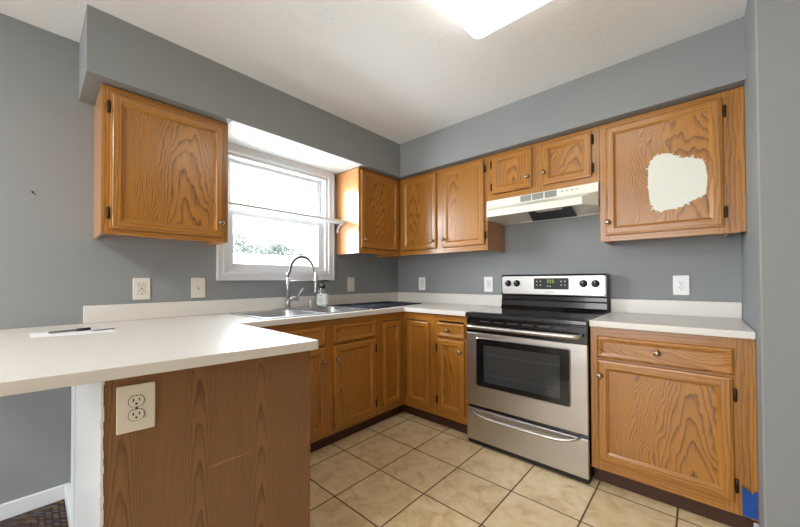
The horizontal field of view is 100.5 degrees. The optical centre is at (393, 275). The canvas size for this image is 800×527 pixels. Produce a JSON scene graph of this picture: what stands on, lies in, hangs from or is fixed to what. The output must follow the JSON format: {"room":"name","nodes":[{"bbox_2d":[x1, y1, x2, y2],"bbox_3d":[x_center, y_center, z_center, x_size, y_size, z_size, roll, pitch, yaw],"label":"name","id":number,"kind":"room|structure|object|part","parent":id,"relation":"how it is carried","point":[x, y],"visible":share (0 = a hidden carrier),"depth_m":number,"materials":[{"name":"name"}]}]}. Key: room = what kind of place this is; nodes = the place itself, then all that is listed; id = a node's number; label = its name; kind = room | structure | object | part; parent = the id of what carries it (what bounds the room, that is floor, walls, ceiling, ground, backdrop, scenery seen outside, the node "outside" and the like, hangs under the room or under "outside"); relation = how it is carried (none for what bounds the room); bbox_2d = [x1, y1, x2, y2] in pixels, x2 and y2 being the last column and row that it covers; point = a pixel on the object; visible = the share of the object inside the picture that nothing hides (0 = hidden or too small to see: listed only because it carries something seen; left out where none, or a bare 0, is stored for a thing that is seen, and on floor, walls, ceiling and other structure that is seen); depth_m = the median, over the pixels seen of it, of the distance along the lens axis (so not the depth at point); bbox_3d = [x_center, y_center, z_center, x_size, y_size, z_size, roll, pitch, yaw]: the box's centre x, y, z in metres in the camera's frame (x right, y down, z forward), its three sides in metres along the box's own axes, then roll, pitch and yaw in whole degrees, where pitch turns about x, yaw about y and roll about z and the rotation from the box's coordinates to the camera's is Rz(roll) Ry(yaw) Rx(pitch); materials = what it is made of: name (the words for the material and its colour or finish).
{"room":"kitchen","nodes":[
{"label":"kitchen","id":0,"kind":"room"},
{"bbox_2d":[0,13,397,504],"bbox_3d":[-2.055,-0.049,1.506,0.140,2.437,6.340,-1,-1,43],"label":"wall","id":1,"kind":"structure","parent":0,"point":[52,266],"depth_m":1.73,"materials":[{"name":"grey paint"}]},
{"bbox_2d":[0,482,69,520],"bbox_3d":[-2.890,1.119,0.468,0.013,0.083,3.498,-1,-1,43],"label":"baseboard","id":2,"kind":"structure","parent":1,"relation":"attached to","point":[27,503],"depth_m":1.65,"materials":[{"name":"white wood"}]},
{"bbox_2d":[133,278,149,299],"bbox_3d":[-1.506,0.077,1.991,0.008,0.130,0.085,-1,-1,43],"label":"electrical outlet","id":3,"kind":"object","parent":1,"relation":"attached to","point":[141,286],"visible":1,"depth_m":1.99,"materials":[{"name":"beige plastic"}]},
{"bbox_2d":[138,289,145,294],"bbox_3d":[-1.504,0.096,1.989,0.001,0.033,0.038,-1,-1,43],"label":"socket","id":4,"kind":"object","parent":3,"relation":"attached to","point":[140,291],"depth_m":1.99,"materials":[{"name":"white plastic"}]},
{"bbox_2d":[138,283,145,287],"bbox_3d":[-1.504,0.057,1.989,0.003,0.033,0.038,-1,-1,43],"label":"socket","id":5,"kind":"object","parent":3,"relation":"attached to","point":[140,285],"depth_m":1.99,"materials":[{"name":"white plastic"}]},
{"bbox_2d":[93,83,227,245],"bbox_3d":[-1.325,-0.575,1.937,0.360,0.739,0.594,-1,-1,43],"label":"upper cabinet","id":6,"kind":"object","parent":1,"relation":"attached to","point":[161,169],"visible":1,"depth_m":1.79,"materials":[{"name":"brown wood"}]},
{"bbox_3d":[-1.224,-0.573,1.846,0.006,0.576,0.432,-1,-1,43],"label":"panel","id":7,"kind":"part","parent":6,"relation":"part of","materials":[{"name":"brown wood"}]},
{"bbox_2d":[228,201,346,232],"bbox_3d":[-0.824,-0.444,2.611,0.126,0.101,1.074,-1,-1,43],"label":"shelf","id":8,"kind":"object","parent":6,"relation":"attached to","point":[233,205],"visible":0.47,"depth_m":2.55,"materials":[{"name":"white wood"}]},
{"bbox_2d":[191,278,204,297],"bbox_3d":[-1.295,0.079,2.212,0.018,0.132,0.085,-1,-1,43],"label":"light switch","id":9,"kind":"object","parent":1,"relation":"attached to","point":[197,284],"visible":1,"depth_m":2.21,"materials":[{"name":"beige plastic"}]},
{"bbox_2d":[216,142,334,280],"bbox_3d":[-0.927,-0.453,2.708,0.151,0.978,0.998,-1,-1,43],"label":"window","id":10,"kind":"structure","parent":1,"relation":"in","point":[226,270],"depth_m":2.68,"materials":[{"name":"white plastic"}]},
{"bbox_3d":[-0.956,-0.664,2.737,0.033,0.410,0.834,-1,-1,43],"label":"sash","id":11,"kind":"part","parent":10,"relation":"part of","materials":[{"name":"white plastic"}]},
{"bbox_3d":[-0.928,-0.263,2.707,0.032,0.434,0.834,-1,-1,43],"label":"sash","id":12,"kind":"part","parent":10,"relation":"part of","materials":[{"name":"white plastic"}]},
{"bbox_2d":[83,292,501,323],"bbox_3d":[-0.363,0.211,2.326,1.230,0.096,2.555,-1,-1,43],"label":"backsplash","id":13,"kind":"structure","parent":1,"relation":"attached to","point":[138,311],"depth_m":2.40,"materials":[{"name":"white laminate"}]},
{"bbox_2d":[228,120,362,173],"bbox_3d":[-0.757,-0.945,2.554,0.370,0.003,1.074,-1,-1,43],"label":"trim","id":14,"kind":"structure","parent":1,"relation":"attached to","point":[240,134],"depth_m":2.47,"materials":[{"name":"white paint"}]},
{"bbox_2d":[347,277,354,291],"bbox_3d":[-0.404,0.081,3.185,0.010,0.135,0.086,-1,-1,43],"label":"light switch","id":15,"kind":"object","parent":1,"relation":"attached to","point":[350,280],"visible":1,"depth_m":3.18,"materials":[{"name":"beige plastic"}]},
{"bbox_2d":[336,167,399,256],"bbox_3d":[-0.212,-0.565,3.145,0.360,0.739,0.535,-1,-1,43],"label":"upper cabinet","id":16,"kind":"object","parent":1,"relation":"attached to","point":[369,201],"visible":1,"depth_m":2.99,"materials":[{"name":"brown wood"}]},
{"bbox_3d":[-0.123,-0.566,3.063,0.019,0.739,0.535,-1,-1,43],"label":"frame","id":17,"kind":"part","parent":16,"relation":"part of","materials":[{"name":"brown wood"}]},
{"bbox_3d":[-0.116,-0.579,3.042,0.019,0.672,0.477,-1,-1,43],"label":"door","id":18,"kind":"part","parent":16,"relation":"part of","materials":[{"name":"brown wood"}]},
{"bbox_3d":[-0.120,-0.579,3.045,0.006,0.570,0.375,-1,-1,43],"label":"panel","id":19,"kind":"part","parent":16,"relation":"part of","materials":[{"name":"brown wood"}]},
{"bbox_2d":[79,4,744,179],"bbox_3d":[0.141,-1.115,1.858,2.637,0.313,2.579,-1,-1,43],"label":"soffit","id":20,"kind":"structure","parent":1,"relation":"attached to","point":[113,51],"depth_m":2.00,"materials":[{"name":"grey paint"}]},
{"bbox_2d":[0,0,746,143],"bbox_3d":[-0.001,-1.350,-0.404,5.700,0.100,6.300,-1,-1,43],"label":"ceiling","id":21,"kind":"structure","parent":0,"point":[399,71],"depth_m":1.80,"materials":[{"name":"white paint"}]},
{"bbox_2d":[438,0,550,38],"bbox_3d":[0.432,-1.231,1.245,0.610,0.098,0.613,-1,-1,43],"label":"ceiling light","id":22,"kind":"object","parent":21,"relation":"attached to","point":[479,18],"visible":1,"depth_m":1.48,"materials":[{"name":"white"}]},
{"bbox_2d":[65,412,730,526],"bbox_3d":[0.010,1.187,-0.436,5.700,0.100,6.300,-1,-1,43],"label":"floor","id":23,"kind":"structure","parent":0,"point":[404,469],"depth_m":1.80,"materials":[{"name":"beige tile"}]},
{"bbox_2d":[0,499,67,526],"bbox_3d":[-1.805,1.150,0.525,1.500,0.012,1.900,-1,-1,43],"label":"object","id":24,"kind":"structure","parent":23,"relation":"on","point":[54,514],"depth_m":1.59,"materials":[{"name":"carpet"}]},
{"bbox_2d":[65,351,309,526],"bbox_3d":[-1.022,0.726,1.519,1.341,0.880,0.615,-1,-1,43],"label":"peninsula end panel","id":25,"kind":"object","parent":23,"relation":"on","point":[228,444],"visible":0.76,"depth_m":1.09,"materials":[{"name":"brown wood"}]},
{"bbox_3d":[-1.527,1.127,1.577,0.486,0.083,0.022,-1,-1,43],"label":"baseboard","id":26,"kind":"part","parent":25,"relation":"part of","materials":[{"name":"white wood"}]},
{"bbox_3d":[-1.252,0.725,1.341,1.243,0.880,0.024,-1,-1,43],"label":"panel","id":27,"kind":"part","parent":25,"relation":"part of","materials":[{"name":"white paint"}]},
{"bbox_2d":[116,381,154,434],"bbox_3d":[-0.732,0.375,0.948,0.088,0.132,0.009,0,-1,-39],"label":"electrical outlet","id":28,"kind":"object","parent":25,"relation":"attached to","point":[135,404],"visible":1,"depth_m":0.94,"materials":[{"name":"beige plastic"}]},
{"bbox_2d":[128,408,144,420],"bbox_3d":[-0.731,0.395,0.946,0.038,0.033,0.001,0,-1,-40],"label":"socket","id":29,"kind":"object","parent":28,"relation":"attached to","point":[134,414],"depth_m":0.94,"materials":[{"name":"beige plastic"}]},
{"bbox_2d":[128,395,144,406],"bbox_3d":[-0.731,0.356,0.947,0.038,0.033,0.001,0,-1,-40],"label":"socket","id":30,"kind":"object","parent":28,"relation":"attached to","point":[133,400],"depth_m":0.95,"materials":[{"name":"beige plastic"}]},
{"bbox_2d":[259,314,378,452],"bbox_3d":[-0.639,0.736,2.440,0.657,0.880,0.945,-1,-1,43],"label":"base cabinet","id":31,"kind":"object","parent":23,"relation":"on","point":[344,367],"visible":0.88,"depth_m":2.32,"materials":[{"name":"brown wood"}]},
{"bbox_3d":[-0.587,0.401,2.078,0.018,0.122,0.388,-1,-1,43],"label":"false drawer","id":32,"kind":"part","parent":31,"relation":"part of","materials":[{"name":"brown wood"}]},
{"bbox_3d":[-0.588,0.761,2.076,0.006,0.473,0.286,-1,-1,43],"label":"panel","id":33,"kind":"part","parent":31,"relation":"part of","materials":[{"name":"brown wood"}]},
{"bbox_3d":[-0.585,0.761,2.073,0.019,0.575,0.388,-1,-1,43],"label":"door","id":34,"kind":"part","parent":31,"relation":"part of","materials":[{"name":"brown wood"}]},
{"bbox_3d":[-0.273,0.404,2.418,0.018,0.122,0.395,-1,-1,43],"label":"false drawer","id":35,"kind":"part","parent":31,"relation":"part of","materials":[{"name":"brown wood"}]},
{"bbox_3d":[-0.271,0.764,2.413,0.019,0.575,0.395,-1,-1,43],"label":"door","id":36,"kind":"part","parent":31,"relation":"part of","materials":[{"name":"brown wood"}]},
{"bbox_3d":[-0.275,0.764,2.416,0.006,0.473,0.293,-1,-1,43],"label":"panel","id":37,"kind":"part","parent":31,"relation":"part of","materials":[{"name":"brown wood"}]},
{"bbox_2d":[374,311,438,423],"bbox_3d":[0.088,0.741,3.028,0.928,0.880,0.904,-1,-1,43],"label":"base cabinet","id":38,"kind":"object","parent":23,"relation":"on","point":[406,347],"visible":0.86,"depth_m":2.70,"materials":[{"name":"brown wood"}]},
{"bbox_2d":[0,292,501,396],"bbox_3d":[-0.472,0.226,2.090,1.389,0.130,3.049,-1,-1,43],"label":"countertop","id":39,"kind":"structure","parent":38,"relation":"on","point":[149,338],"depth_m":1.34,"materials":[{"name":"white laminate"}]},
{"bbox_2d":[29,328,116,337],"bbox_3d":[-1.419,0.252,1.480,0.292,0.001,0.178,0,-1,-42],"label":"paper sheet","id":40,"kind":"object","parent":39,"relation":"on","point":[33,335],"visible":0.79,"depth_m":1.45,"materials":[{"name":"white paper"}]},
{"bbox_2d":[48,327,90,333],"bbox_3d":[-1.443,0.244,1.486,0.014,0.014,0.139,-1,-1,34],"label":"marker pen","id":41,"kind":"object","parent":40,"relation":"on","point":[86,328],"visible":1,"depth_m":1.49,"materials":[{"name":"grey plastic"}]},
{"bbox_2d":[90,328,114,330],"bbox_3d":[-1.356,0.250,1.555,0.090,0.004,0.033,0,-1,-45],"label":"knife","id":42,"kind":"object","parent":40,"relation":"on","point":[105,328],"visible":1,"depth_m":1.54,"materials":[{"name":"grey metal"}]},
{"bbox_2d":[273,255,317,309],"bbox_3d":[-0.774,0.047,2.647,0.381,0.424,0.072,0,-1,-45],"label":"kitchen faucet","id":43,"kind":"object","parent":39,"relation":"on","point":[289,298],"visible":0.99,"depth_m":2.62,"materials":[{"name":"silver metal"}]},
{"bbox_3d":[-0.782,0.178,2.628,0.077,0.044,0.043,0,-1,-33],"label":"handle","id":44,"kind":"part","parent":43,"relation":"part of","materials":[{"name":"silver metal"}]},
{"bbox_3d":[-0.725,0.041,2.693,0.244,0.016,0.035,0,-1,-38],"label":"dock arm","id":45,"kind":"part","parent":43,"relation":"part of","materials":[{"name":"silver metal"}]},
{"bbox_2d":[229,306,369,318],"bbox_3d":[-0.659,0.349,2.439,0.540,0.186,0.860,-1,-1,43],"label":"sink","id":46,"kind":"object","parent":39,"relation":"in","point":[304,311],"visible":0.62,"depth_m":2.46,"materials":[{"name":"grey metal"}]},
{"bbox_3d":[-0.781,0.349,2.269,0.420,0.182,0.375,-1,-1,43],"label":"bowl","id":47,"kind":"part","parent":46,"relation":"part of","materials":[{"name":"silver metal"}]},
{"bbox_2d":[317,280,328,306],"bbox_3d":[-0.598,0.146,2.815,0.098,0.228,0.098,-1,-1,43],"label":"soap bottle","id":48,"kind":"object","parent":46,"relation":"on","point":[322,298],"visible":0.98,"depth_m":2.78,"materials":[{"name":"white plastic"}]},
{"bbox_3d":[-0.500,0.352,2.575,0.420,0.182,0.375,-1,-1,43],"label":"bowl","id":49,"kind":"part","parent":46,"relation":"part of","materials":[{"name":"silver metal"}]},
{"bbox_2d":[329,301,420,308],"bbox_3d":[-0.115,0.262,3.050,0.555,0.010,0.755,-1,-1,43],"label":"drying mat","id":50,"kind":"object","parent":39,"relation":"on","point":[384,304],"visible":0.99,"depth_m":2.98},
{"bbox_3d":[-0.020,0.691,2.715,0.019,0.788,0.297,-1,-1,43],"label":"frame","id":51,"kind":"part","parent":38,"relation":"part of","materials":[{"name":"brown wood"}]},
{"bbox_3d":[-0.007,0.700,2.700,0.019,0.670,0.214,-1,-1,43],"label":"door","id":52,"kind":"part","parent":38,"relation":"part of","materials":[{"name":"brown wood"}]},
{"bbox_3d":[-0.011,0.700,2.703,0.006,0.568,0.112,-1,-1,43],"label":"panel","id":53,"kind":"part","parent":38,"relation":"part of","materials":[{"name":"brown wood"}]},
{"bbox_3d":[0.198,0.699,2.702,0.236,0.670,0.019,-1,-1,43],"label":"door","id":54,"kind":"part","parent":38,"relation":"part of","materials":[{"name":"brown wood"}]},
{"bbox_3d":[0.201,0.699,2.705,0.134,0.568,0.006,-1,-1,43],"label":"panel","id":55,"kind":"part","parent":38,"relation":"part of","materials":[{"name":"brown wood"}]},
{"bbox_3d":[0.212,0.690,2.716,0.322,0.788,0.019,-1,-1,43],"label":"frame","id":56,"kind":"part","parent":38,"relation":"part of","materials":[{"name":"brown wood"}]},
{"bbox_2d":[434,314,468,433],"bbox_3d":[0.625,0.734,2.701,0.304,0.880,0.657,-1,-1,43],"label":"base cabinet","id":57,"kind":"object","parent":23,"relation":"on","point":[451,404],"visible":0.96,"depth_m":2.49,"materials":[{"name":"brown wood"}]},
{"bbox_3d":[0.432,0.753,2.492,0.135,0.447,0.006,-1,-1,43],"label":"panel","id":58,"kind":"part","parent":57,"relation":"part of","materials":[{"name":"brown wood"}]},
{"bbox_3d":[0.428,0.409,2.494,0.241,0.109,0.018,-1,-1,43],"label":"drawer","id":59,"kind":"part","parent":57,"relation":"part of","materials":[{"name":"brown wood"}]},
{"bbox_3d":[0.429,0.753,2.489,0.237,0.549,0.019,-1,-1,43],"label":"door","id":60,"kind":"part","parent":57,"relation":"part of","materials":[{"name":"brown wood"}]},
{"bbox_2d":[465,273,609,484],"bbox_3d":[0.996,0.577,2.315,0.762,1.182,0.702,-1,-1,43],"label":"range","id":61,"kind":"object","parent":23,"relation":"on","point":[529,356],"visible":1,"depth_m":2.10,"materials":[{"name":"silver metal"}]},
{"bbox_3d":[0.989,0.060,2.678,0.052,0.052,0.031,-1,-1,43],"label":"knob","id":62,"kind":"part","parent":61,"relation":"part of","materials":[{"name":"black plastic"}]},
{"bbox_3d":[0.782,0.345,2.087,0.721,0.030,0.075,-1,-1,43],"label":"handle","id":63,"kind":"part","parent":61,"relation":"part of","materials":[{"name":"silver metal"}]},
{"bbox_3d":[0.783,0.938,2.081,0.688,0.056,0.052,-1,-1,43],"label":"handle","id":64,"kind":"part","parent":61,"relation":"part of","materials":[{"name":"silver metal"}]},
{"bbox_3d":[0.808,0.342,2.115,0.760,0.096,0.019,-1,-1,43],"label":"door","id":65,"kind":"part","parent":61,"relation":"part of","materials":[{"name":"silver metal"}]},
{"bbox_3d":[0.808,0.642,2.110,0.760,0.503,0.023,-1,-1,43],"label":"oven door","id":66,"kind":"part","parent":61,"relation":"part of","materials":[{"name":"silver metal"}]},
{"bbox_3d":[0.809,1.025,2.105,0.760,0.220,0.023,-1,-1,43],"label":"storage drawer","id":67,"kind":"part","parent":61,"relation":"part of","materials":[{"name":"silver metal"}]},
{"bbox_2d":[465,307,609,326],"bbox_3d":[1.004,0.271,2.329,0.762,0.040,0.638,-1,-1,43],"label":"cooktop","id":68,"kind":"object","parent":61,"relation":"in","point":[530,316],"depth_m":2.19,"materials":[{"name":"black glass"}]},
{"bbox_3d":[1.183,0.071,2.526,0.740,0.144,0.008,-1,-1,43],"label":"control panel","id":69,"kind":"part","parent":61,"relation":"part of","materials":[{"name":"silver metal"}]},
{"bbox_3d":[1.341,0.055,2.353,0.052,0.052,0.031,-1,-1,43],"label":"knob","id":70,"kind":"part","parent":61,"relation":"part of","materials":[{"name":"black plastic"}]},
{"bbox_3d":[1.396,0.054,2.303,0.052,0.052,0.031,-1,-1,43],"label":"knob","id":71,"kind":"part","parent":61,"relation":"part of","materials":[{"name":"black plastic"}]},
{"bbox_2d":[590,326,758,526],"bbox_3d":[1.535,0.720,1.862,0.634,0.880,0.657,-1,-1,43],"label":"base cabinet","id":72,"kind":"object","parent":23,"relation":"on","point":[674,415],"visible":0.92,"depth_m":1.62,"materials":[{"name":"brown wood"}]},
{"bbox_3d":[1.126,0.545,1.815,0.031,0.030,0.030,-1,-1,43],"label":"knob","id":73,"kind":"part","parent":72,"relation":"part of","materials":[{"name":"grey metal"}]},
{"bbox_3d":[1.312,0.386,1.655,0.031,0.030,0.030,-1,-1,43],"label":"knob","id":74,"kind":"part","parent":72,"relation":"part of","materials":[{"name":"grey metal"}]},
{"bbox_3d":[1.329,0.735,1.666,0.426,0.449,0.006,-1,-1,43],"label":"panel","id":75,"kind":"part","parent":72,"relation":"part of","materials":[{"name":"brown wood"}]},
{"bbox_3d":[1.326,0.387,1.666,0.532,0.118,0.018,-1,-1,43],"label":"drawer","id":76,"kind":"part","parent":72,"relation":"part of","materials":[{"name":"brown wood"}]},
{"bbox_3d":[1.326,0.735,1.663,0.528,0.551,0.019,-1,-1,43],"label":"door","id":77,"kind":"part","parent":72,"relation":"part of","materials":[{"name":"brown wood"}]},
{"bbox_2d":[589,299,755,339],"bbox_3d":[1.539,0.216,1.875,0.631,0.127,0.639,-1,-1,43],"label":"countertop","id":78,"kind":"structure","parent":72,"relation":"on","point":[706,318],"depth_m":1.89,"materials":[{"name":"white laminate"}]},
{"bbox_2d":[742,487,757,519],"bbox_3d":[1.556,0.991,1.450,0.047,0.126,0.001,-1,-1,43],"label":"tape","id":79,"kind":"object","parent":72,"relation":"attached to","point":[749,500],"visible":1,"depth_m":1.45,"materials":[{"name":"blue plastic"}]},
{"bbox_3d":[1.575,0.668,1.455,0.022,0.787,0.028,-1,-1,43],"label":"scribe moulding","id":80,"kind":"part","parent":72,"relation":"part of","materials":[{"name":"brown wood"}]},
{"bbox_2d":[398,214,741,320],"bbox_3d":[1.066,-0.045,2.844,2.637,2.437,0.140,-1,-1,43],"label":"wall","id":81,"kind":"structure","parent":0,"point":[641,269],"depth_m":2.40,"materials":[{"name":"grey paint"}]},
{"bbox_2d":[419,277,424,289],"bbox_3d":[0.297,0.081,3.450,0.086,0.134,0.008,-1,-1,43],"label":"electrical outlet","id":82,"kind":"object","parent":81,"relation":"attached to","point":[421,279],"visible":1,"depth_m":3.45,"materials":[{"name":"white plastic"}]},
{"bbox_2d":[379,157,504,258],"bbox_3d":[0.379,-0.567,3.141,1.234,0.739,0.360,-1,-1,43],"label":"upper cabinet","id":83,"kind":"object","parent":81,"relation":"attached to","point":[443,211],"visible":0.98,"depth_m":2.86,"materials":[{"name":"brown wood"}]},
{"bbox_3d":[0.236,-0.580,3.089,0.299,0.573,0.006,-1,-1,43],"label":"panel","id":84,"kind":"part","parent":83,"relation":"part of","materials":[{"name":"brown wood"}]},
{"bbox_3d":[0.233,-0.580,3.086,0.401,0.675,0.019,-1,-1,43],"label":"door","id":85,"kind":"part","parent":83,"relation":"part of","materials":[{"name":"brown wood"}]},
{"bbox_3d":[0.412,-0.570,2.947,0.923,0.739,0.019,-1,-1,43],"label":"frame","id":86,"kind":"part","parent":83,"relation":"part of","materials":[{"name":"brown wood"}]},
{"bbox_3d":[0.578,-0.585,2.774,0.292,0.575,0.006,-1,-1,43],"label":"panel","id":87,"kind":"part","parent":83,"relation":"part of","materials":[{"name":"brown wood"}]},
{"bbox_3d":[0.575,-0.585,2.771,0.394,0.677,0.019,-1,-1,43],"label":"door","id":88,"kind":"part","parent":83,"relation":"part of","materials":[{"name":"brown wood"}]},
{"bbox_2d":[484,277,492,291],"bbox_3d":[0.843,0.074,2.948,0.082,0.134,0.008,-1,-1,43],"label":"electrical outlet","id":89,"kind":"object","parent":81,"relation":"attached to","point":[488,281],"visible":1,"depth_m":2.94,"materials":[{"name":"white plastic"}]},
{"bbox_2d":[486,182,599,224],"bbox_3d":[1.083,-0.513,2.429,0.760,0.150,0.450,-1,-1,43],"label":"range hood","id":90,"kind":"object","parent":81,"relation":"attached to","point":[580,200],"visible":0.97,"depth_m":2.32,"materials":[{"name":"beige metal"}]},
{"bbox_2d":[520,190,555,201],"bbox_3d":[1.017,-0.561,2.344,0.245,0.044,0.008,-1,-1,43],"label":"vent grille","id":91,"kind":"object","parent":90,"relation":"attached to","point":[550,194],"depth_m":2.34,"materials":[{"name":"grey metal"}]},
{"bbox_2d":[487,126,599,200],"bbox_3d":[1.113,-0.770,2.466,0.764,0.357,0.360,-1,-1,43],"label":"upper cabinet","id":92,"kind":"object","parent":81,"relation":"attached to","point":[569,160],"visible":0.94,"depth_m":2.31,"materials":[{"name":"brown wood"}]},
{"bbox_3d":[0.884,-0.780,2.493,0.203,0.186,0.006,-1,-1,43],"label":"panel","id":93,"kind":"part","parent":92,"relation":"part of","materials":[{"name":"brown wood"}]},
{"bbox_3d":[0.881,-0.780,2.490,0.305,0.288,0.019,-1,-1,43],"label":"door","id":94,"kind":"part","parent":92,"relation":"part of","materials":[{"name":"brown wood"}]},
{"bbox_3d":[1.161,-0.782,2.238,0.201,0.190,0.006,-1,-1,43],"label":"panel","id":95,"kind":"part","parent":92,"relation":"part of","materials":[{"name":"brown wood"}]},
{"bbox_3d":[1.158,-0.782,2.235,0.303,0.292,0.019,-1,-1,43],"label":"door","id":96,"kind":"part","parent":92,"relation":"part of","materials":[{"name":"brown wood"}]},
{"bbox_2d":[599,86,746,245],"bbox_3d":[1.630,-0.587,1.989,0.635,0.739,0.360,-1,-1,43],"label":"upper cabinet","id":97,"kind":"object","parent":81,"relation":"attached to","point":[679,170],"visible":1,"depth_m":1.85,"materials":[{"name":"brown wood"}]},
{"bbox_3d":[1.521,-0.589,1.904,0.421,0.571,0.006,-1,-1,43],"label":"panel","id":98,"kind":"part","parent":97,"relation":"part of","materials":[{"name":"brown wood"}]},
{"bbox_3d":[1.518,-0.589,1.901,0.523,0.673,0.019,-1,-1,43],"label":"door","id":99,"kind":"part","parent":97,"relation":"part of","materials":[{"name":"brown wood"}]},
{"bbox_3d":[1.771,-0.592,1.690,0.022,0.737,0.028,-1,-1,43],"label":"scribe moulding","id":100,"kind":"part","parent":97,"relation":"part of","materials":[{"name":"brown wood"}]},
{"bbox_2d":[673,275,689,294],"bbox_3d":[1.793,0.058,2.072,0.078,0.122,0.009,-1,-1,43],"label":"electrical outlet","id":101,"kind":"object","parent":81,"relation":"attached to","point":[681,286],"visible":1,"depth_m":2.07,"materials":[{"name":"white plastic"}]},
{"bbox_2d":[611,299,741,318],"bbox_3d":[1.749,0.201,2.103,0.631,0.093,0.020,-1,-1,43],"label":"backsplash","id":102,"kind":"structure","parent":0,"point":[660,307],"depth_m":2.06,"materials":[{"name":"white laminate"}]},
{"bbox_2d":[741,0,799,526],"bbox_3d":[2.236,-0.070,1.237,1.263,2.437,0.919,-1,-1,43],"label":"wall","id":103,"kind":"structure","parent":0,"point":[770,244],"depth_m":1.30,"materials":[{"name":"grey paint"}]},
{"label":"outside","id":104,"kind":"structure","parent":0,"visible":0},
{"bbox_2d":[233,253,316,265],"bbox_3d":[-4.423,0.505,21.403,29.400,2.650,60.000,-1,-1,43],"label":"ground","id":105,"kind":"structure","parent":104,"point":[238,258],"depth_m":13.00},
{"bbox_2d":[233,231,258,253],"bbox_3d":[-6.506,-1.208,14.440,1.557,1.427,1.765,-1,-1,43],"label":"tree","id":106,"kind":"object","parent":105,"relation":"on","point":[242,247],"visible":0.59,"depth_m":14.27,"materials":[{"name":"green plant"}]},
{"bbox_2d":[250,242,275,254],"bbox_3d":[-6.767,-1.109,16.942,1.480,1.296,1.722,-1,-1,43],"label":"tree","id":107,"kind":"object","parent":105,"relation":"on","point":[260,247],"visible":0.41,"depth_m":16.81,"materials":[{"name":"green plant"}]},
{"bbox_2d":[268,240,295,255],"bbox_3d":[-5.251,-1.072,15.586,1.027,1.176,1.283,-1,-1,43],"label":"tree","id":108,"kind":"object","parent":105,"relation":"on","point":[278,251],"visible":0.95,"depth_m":15.41,"materials":[{"name":"green plant"}]},
{"bbox_2d":[295,250,313,256],"bbox_3d":[-4.956,-0.941,18.379,1.131,0.985,0.926,0,-1,-7],"label":"tree","id":109,"kind":"object","parent":105,"relation":"on","point":[300,254],"visible":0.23,"depth_m":18.18,"materials":[{"name":"green plant"}]}
]}

